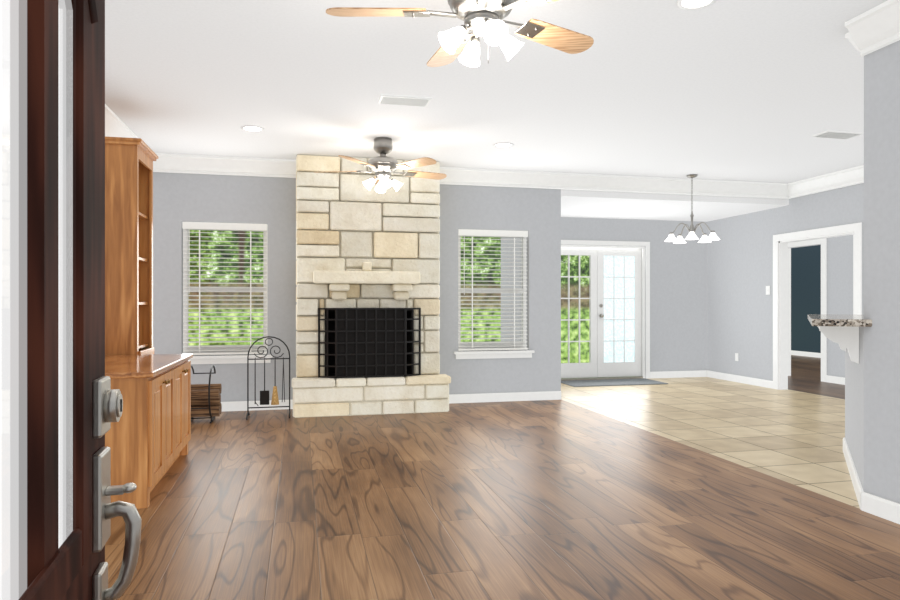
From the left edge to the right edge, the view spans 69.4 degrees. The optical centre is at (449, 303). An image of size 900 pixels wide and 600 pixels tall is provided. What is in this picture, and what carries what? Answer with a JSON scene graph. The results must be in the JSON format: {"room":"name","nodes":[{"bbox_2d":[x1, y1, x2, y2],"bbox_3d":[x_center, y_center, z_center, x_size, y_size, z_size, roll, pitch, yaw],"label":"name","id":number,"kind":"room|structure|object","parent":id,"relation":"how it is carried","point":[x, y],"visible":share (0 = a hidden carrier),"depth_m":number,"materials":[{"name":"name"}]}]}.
{"room":"living room","nodes":[
{"label":"living room","id":0,"kind":"room"},
{"bbox_2d":[153,172,560,401],"bbox_3d":[-1.008,-0.199,7.213,4.720,2.650,0.150,0,0,-13],"label":"wall","id":1,"kind":"structure","parent":0,"point":[180,198],"depth_m":6.98,"materials":[{"name":"grey paint"}]},
{"bbox_2d":[105,104,137,137],"bbox_3d":[-2.220,-1.439,2.915,0.125,0.170,7.680,0,0,-13],"label":"crown molding","id":2,"kind":"structure","parent":1,"relation":"attached to","point":[114,127],"depth_m":5.35,"materials":[{"name":"white wood"}]},
{"bbox_2d":[153,153,295,177],"bbox_3d":[-2.313,-1.439,6.770,1.378,0.170,0.125,0,0,-13],"label":"crown molding","id":3,"kind":"structure","parent":1,"relation":"attached to","point":[166,162],"depth_m":6.76,"materials":[{"name":"white wood"}]},
{"bbox_2d":[182,222,267,354],"bbox_3d":[-2.377,-0.159,6.895,0.854,1.394,0.124,0,0,-13],"label":"window blinds","id":4,"kind":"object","parent":1,"relation":"in","point":[202,349],"depth_m":6.87,"materials":[{"name":"white plastic"}]},
{"bbox_2d":[188,354,272,363],"bbox_3d":[-2.363,0.584,6.834,0.960,0.085,0.120,0,0,-13],"label":"trim","id":5,"kind":"structure","parent":1,"relation":"attached to","point":[219,359],"depth_m":6.81,"materials":[{"name":"white wood"}]},
{"bbox_2d":[458,229,527,350],"bbox_3d":[0.493,-0.159,7.557,0.844,1.394,0.124,0,0,-13],"label":"window blind","id":6,"kind":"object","parent":1,"relation":"in","point":[514,344],"depth_m":7.53,"materials":[{"name":"white plastic"}]},
{"bbox_2d":[454,350,534,358],"bbox_3d":[0.506,0.584,7.496,0.950,0.085,0.120,0,0,-13],"label":"trim","id":7,"kind":"structure","parent":1,"relation":"attached to","point":[509,353],"depth_m":7.46,"materials":[{"name":"white wood"}]},
{"bbox_2d":[440,167,788,198],"bbox_3d":[2.030,-1.439,7.773,4.528,0.170,0.125,0,0,-13],"label":"crown molding","id":8,"kind":"structure","parent":1,"relation":"attached to","point":[455,176],"depth_m":7.73,"materials":[{"name":"white wood"}]},
{"bbox_2d":[105,0,886,183],"bbox_3d":[1.460,-1.574,3.765,7.980,0.100,7.980,0,0,-13],"label":"ceiling","id":9,"kind":"structure","parent":0,"point":[749,90],"depth_m":4.55,"materials":[{"name":"white paint"}]},
{"bbox_2d":[241,125,263,131],"bbox_3d":[-1.712,-1.520,5.639,0.190,0.008,0.190,0,0,-13],"label":"recessed light","id":10,"kind":"object","parent":9,"relation":"in","point":[251,128],"visible":0.98,"depth_m":5.63,"materials":[{"name":"white plastic"}]},
{"bbox_2d":[314,137,446,192],"bbox_3d":[-0.624,-1.266,6.065,1.262,0.514,1.220,0,0,-13],"label":"ceiling fan","id":11,"kind":"object","parent":9,"relation":"hanging from","point":[382,166],"visible":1,"depth_m":5.94,"materials":[{"name":"silver metal"}]},
{"bbox_2d":[378,94,431,106],"bbox_3d":[-0.339,-1.511,4.848,0.380,0.024,0.180,0,0,-13],"label":"ceiling vent","id":12,"kind":"object","parent":9,"relation":"in","point":[405,100],"visible":1,"depth_m":4.81,"materials":[{"name":"white plastic"}]},
{"bbox_2d":[326,0,593,66],"bbox_3d":[0.110,-1.266,2.787,1.258,0.514,1.234,0,0,-13],"label":"ceiling fan","id":13,"kind":"object","parent":9,"relation":"hanging from","point":[481,18],"visible":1,"depth_m":2.75,"materials":[{"name":"silver metal"}]},
{"bbox_2d":[494,142,512,147],"bbox_3d":[0.513,-1.520,6.225,0.190,0.008,0.190,0,0,-13],"label":"recessed light","id":14,"kind":"object","parent":9,"relation":"in","point":[503,145],"visible":0.98,"depth_m":6.22,"materials":[{"name":"white plastic"}]},
{"bbox_2d":[664,174,719,243],"bbox_3d":[2.856,-1.133,7.711,0.616,0.780,0.599,0,0,-13],"label":"chandelier","id":15,"kind":"object","parent":9,"relation":"hanging from","point":[693,236],"visible":1,"depth_m":7.68,"materials":[{"name":"white glass"}]},
{"bbox_2d":[677,0,715,9],"bbox_3d":[1.238,-1.520,3.262,0.190,0.008,0.190,0,0,-13],"label":"recessed light","id":16,"kind":"object","parent":9,"relation":"in","point":[690,4],"visible":1,"depth_m":3.29,"materials":[{"name":"white plastic"}]},
{"bbox_2d":[812,130,862,138],"bbox_3d":[3.477,-1.511,5.832,0.380,0.024,0.180,0,0,-13],"label":"ceiling vent","id":17,"kind":"object","parent":9,"relation":"in","point":[836,134],"visible":0.98,"depth_m":5.80,"materials":[{"name":"white plastic"}]},
{"bbox_2d":[105,400,899,599],"bbox_3d":[-0.111,1.156,3.325,4.720,0.060,7.830,0,0,-13],"label":"floor","id":18,"kind":"structure","parent":0,"point":[541,500],"depth_m":3.40,"materials":[{"name":"laminate"}]},
{"bbox_2d":[0,0,141,599],"bbox_3d":[-0.419,0.107,0.564,0.160,2.022,0.912,0,0,-17],"label":"front door","id":19,"kind":"structure","parent":18,"relation":"on","point":[61,405],"depth_m":0.75,"materials":[{"name":"brown wood"}]},
{"bbox_2d":[105,366,176,508],"bbox_3d":[-2.105,0.766,3.863,0.764,0.720,0.734,0,0,-13],"label":"base cabinet","id":20,"kind":"object","parent":18,"relation":"on","point":[147,437],"depth_m":3.58,"materials":[{"name":"brown wood"}]},
{"bbox_2d":[105,354,192,377],"bbox_3d":[-2.168,0.391,4.164,0.776,0.030,1.380,0,0,-13],"label":"countertop","id":21,"kind":"structure","parent":20,"relation":"on","point":[143,365],"depth_m":4.08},
{"bbox_2d":[105,136,158,354],"bbox_3d":[-2.556,-0.051,5.067,0.426,2.355,0.605,0,0,-13],"label":"bookcase","id":22,"kind":"object","parent":21,"relation":"on","point":[128,246],"visible":0.4,"depth_m":4.83,"materials":[{"name":"brown wood"}]},
{"bbox_2d":[177,358,190,457],"bbox_3d":[-2.243,0.766,4.463,0.764,0.720,0.734,0,0,-13],"label":"base cabinet","id":23,"kind":"object","parent":18,"relation":"on","point":[183,371],"depth_m":4.62,"materials":[{"name":"brown wood"}]},
{"bbox_2d":[191,365,221,423],"bbox_3d":[-2.379,0.858,6.214,0.340,0.536,0.454,0,0,-13],"label":"log holder","id":24,"kind":"object","parent":18,"relation":"on","point":[205,401],"visible":0.73,"depth_m":6.18,"materials":[{"name":"black metal"}]},
{"bbox_2d":[246,336,290,419],"bbox_3d":[-1.800,0.721,6.461,0.414,0.803,0.291,0,0,-13],"label":"stand","id":25,"kind":"object","parent":18,"relation":"on","point":[264,397],"visible":1,"depth_m":6.43,"materials":[{"name":"black metal"}]},
{"bbox_2d":[292,155,450,417],"bbox_3d":[-0.839,-0.198,6.859,1.610,2.648,0.613,0,0,-13],"label":"fireplace","id":26,"kind":"object","parent":18,"relation":"on","point":[367,301],"visible":0.94,"depth_m":6.68,"materials":[{"name":"beige stone"}]},
{"bbox_2d":[501,237,520,340],"bbox_3d":[1.007,-0.199,8.643,0.150,2.650,1.730,0,0,-13],"label":"wall","id":27,"kind":"structure","parent":0,"point":[509,250],"depth_m":9.03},
{"bbox_2d":[561,217,706,371],"bbox_3d":[2.490,-0.074,9.796,3.260,2.400,0.150,0,0,-13],"label":"wall","id":28,"kind":"structure","parent":0,"point":[678,307],"depth_m":9.92,"materials":[{"name":"grey paint"}]},
{"bbox_2d":[561,245,644,380],"bbox_3d":[2.196,0.126,9.716,1.522,1.992,0.166,0,0,-13],"label":"french door","id":29,"kind":"structure","parent":28,"relation":"in","point":[616,312],"depth_m":9.77,"materials":[{"name":"white glass"}]},
{"bbox_2d":[561,240,649,378],"bbox_3d":[2.211,0.094,9.646,1.660,2.065,0.018,0,0,-13],"label":"door frame","id":30,"kind":"structure","parent":28,"relation":"attached to","point":[573,242],"depth_m":9.81,"materials":[{"name":"white wood"}]},
{"bbox_2d":[561,189,788,221],"bbox_3d":[2.685,-1.449,8.953,3.260,0.350,1.880,0,0,-13],"label":"ceiling","id":31,"kind":"structure","parent":0,"point":[618,205],"depth_m":8.41,"materials":[{"name":"white paint"}]},
{"bbox_2d":[561,377,859,508],"bbox_3d":[3.565,1.156,5.139,3.260,0.060,9.710,0,0,-13],"label":"floor","id":32,"kind":"structure","parent":0,"point":[792,437],"depth_m":6.23,"materials":[{"name":"beige tile"}]},
{"bbox_2d":[561,378,667,386],"bbox_3d":[2.302,1.119,9.276,1.420,0.011,0.640,0,0,-13],"label":"door mat","id":33,"kind":"object","parent":32,"relation":"on","point":[606,382],"visible":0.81,"depth_m":9.22,"materials":[{"name":"grey fabric"}]},
{"bbox_2d":[707,183,863,380],"bbox_3d":[5.095,-0.199,5.492,0.120,2.650,9.410,0,0,-13],"label":"wall","id":34,"kind":"structure","parent":0,"point":[739,280],"depth_m":9.07,"materials":[{"name":"grey paint"}]},
{"bbox_2d":[766,286,769,294],"bbox_3d":[4.276,-0.184,8.746,0.011,0.120,0.080,0,0,-13],"label":"switch plate","id":35,"kind":"object","parent":34,"relation":"attached to","point":[767,290],"visible":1,"depth_m":8.74,"materials":[{"name":"white plastic"}]},
{"bbox_2d":[773,222,861,389],"bbox_3d":[4.521,0.106,7.976,0.156,2.040,1.390,0,0,-13],"label":"door frame","id":36,"kind":"structure","parent":34,"relation":"attached to","point":[784,243],"depth_m":8.55,"materials":[{"name":"white wood"}]},
{"bbox_2d":[789,165,863,198],"bbox_3d":[5.170,-1.439,4.621,0.125,0.170,7.680,0,0,-13],"label":"crown molding","id":37,"kind":"structure","parent":34,"relation":"attached to","point":[855,175],"depth_m":7.67,"materials":[{"name":"white wood"}]},
{"bbox_2d":[791,245,820,352],"bbox_3d":[8.240,-0.099,11.652,0.100,2.450,9.000,0,0,-13],"label":"wall","id":38,"kind":"structure","parent":0,"point":[805,286],"depth_m":13.99,"materials":[{"name":"blue paint"}]},
{"bbox_2d":[788,355,844,398],"bbox_3d":[6.272,1.156,11.198,4.740,0.060,9.000,0,0,-13],"label":"floor","id":39,"kind":"structure","parent":0,"point":[805,376],"depth_m":9.56,"materials":[{"name":"brown wood"}]},
{"bbox_2d":[791,235,852,377],"bbox_3d":[5.617,-0.099,8.789,0.100,2.450,4.600,0,0,-13],"label":"wall","id":40,"kind":"structure","parent":0,"point":[839,274],"depth_m":9.17,"materials":[{"name":"grey paint"}]},
{"bbox_2d":[853,235,853,313],"bbox_3d":[5.604,0.084,8.427,0.084,2.076,0.960,0,0,-13],"label":"hall door","id":41,"kind":"structure","parent":40,"relation":"in","point":[853,274],"depth_m":8.89,"materials":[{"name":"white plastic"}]},
{"bbox_2d":[845,327,863,490],"bbox_3d":[2.709,0.626,4.239,0.140,1.000,1.640,0,0,28],"label":"wall","id":42,"kind":"structure","parent":0,"point":[854,404],"depth_m":4.00,"materials":[{"name":"grey paint"}]},
{"bbox_2d":[808,314,871,363],"bbox_3d":[2.694,0.217,4.349,0.510,0.268,1.900,0,0,28],"label":"countertop","id":43,"kind":"structure","parent":42,"relation":"on","point":[842,330],"depth_m":3.82,"materials":[{"name":"stone"}]},
{"bbox_2d":[843,437,863,509],"bbox_3d":[2.640,1.076,4.275,0.016,0.100,1.640,0,0,28],"label":"baseboard","id":44,"kind":"structure","parent":42,"relation":"attached to","point":[857,485],"depth_m":4.08,"materials":[{"name":"white wood"}]},
{"bbox_2d":[864,40,899,503],"bbox_3d":[2.716,-0.199,1.884,0.140,2.650,3.450,0,0,-13],"label":"wall","id":45,"kind":"structure","parent":0,"point":[882,270],"depth_m":3.44,"materials":[{"name":"grey paint"}]},
{"bbox_2d":[845,0,899,56],"bbox_3d":[2.573,-1.439,1.915,0.125,0.170,3.575,0,0,-13],"label":"crown molding","id":46,"kind":"structure","parent":45,"relation":"attached to","point":[874,29],"depth_m":3.40,"materials":[{"name":"white wood"}]},
{"label":"outside","id":47,"kind":"structure","parent":0,"visible":0},
{"bbox_2d":[189,230,588,362],"bbox_3d":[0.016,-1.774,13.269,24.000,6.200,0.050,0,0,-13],"label":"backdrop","id":48,"kind":"structure","parent":47,"point":[573,303],"depth_m":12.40,"materials":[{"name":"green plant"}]},
{"bbox_3d":[-2.337,-0.199,2.811,0.150,2.650,7.830,0,0,-13],"label":"wall","id":49,"kind":"structure","parent":0,"visible":0},
{"bbox_2d":[221,400,292,411],"bbox_3d":[-2.398,1.076,6.807,1.470,0.100,0.016,0,0,-13],"label":"baseboard","id":50,"kind":"structure","parent":49,"relation":"attached to","point":[233,405],"depth_m":6.87,"materials":[{"name":"white wood"}]},
{"bbox_2d":[449,391,560,403],"bbox_3d":[0.594,1.076,7.498,1.470,0.100,0.016,0,0,-13],"label":"baseboard","id":51,"kind":"structure","parent":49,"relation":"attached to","point":[544,395],"depth_m":7.50,"materials":[{"name":"white wood"}]},
{"bbox_2d":[650,370,706,377],"bbox_3d":[3.488,1.076,9.941,0.950,0.100,0.016,0,0,-13],"label":"baseboard","id":52,"kind":"structure","parent":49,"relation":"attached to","point":[699,373],"depth_m":9.93,"materials":[{"name":"white wood"}]},
{"bbox_2d":[707,370,772,388],"bbox_3d":[4.135,1.076,9.350,0.016,0.100,1.460,0,0,-13],"label":"baseboard","id":53,"kind":"structure","parent":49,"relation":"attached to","point":[712,374],"depth_m":9.25,"materials":[{"name":"white wood"}]},
{"bbox_2d":[791,350,820,357],"bbox_3d":[8.183,1.076,11.639,0.016,0.100,8.800,0,0,-13],"label":"baseboard","id":54,"kind":"structure","parent":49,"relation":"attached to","point":[799,353],"depth_m":13.94,"materials":[{"name":"white wood"}]},
{"bbox_2d":[826,375,844,384],"bbox_3d":[5.738,1.076,8.006,0.016,0.100,2.820,0,0,-13],"label":"baseboard","id":55,"kind":"structure","parent":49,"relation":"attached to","point":[831,379],"depth_m":9.20,"materials":[{"name":"white wood"}]},
{"bbox_2d":[861,492,899,523],"bbox_3d":[2.640,1.076,1.867,0.016,0.100,3.450,0,0,-13],"label":"baseboard","id":56,"kind":"structure","parent":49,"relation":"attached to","point":[886,509],"depth_m":3.43,"materials":[{"name":"white wood"}]}
]}

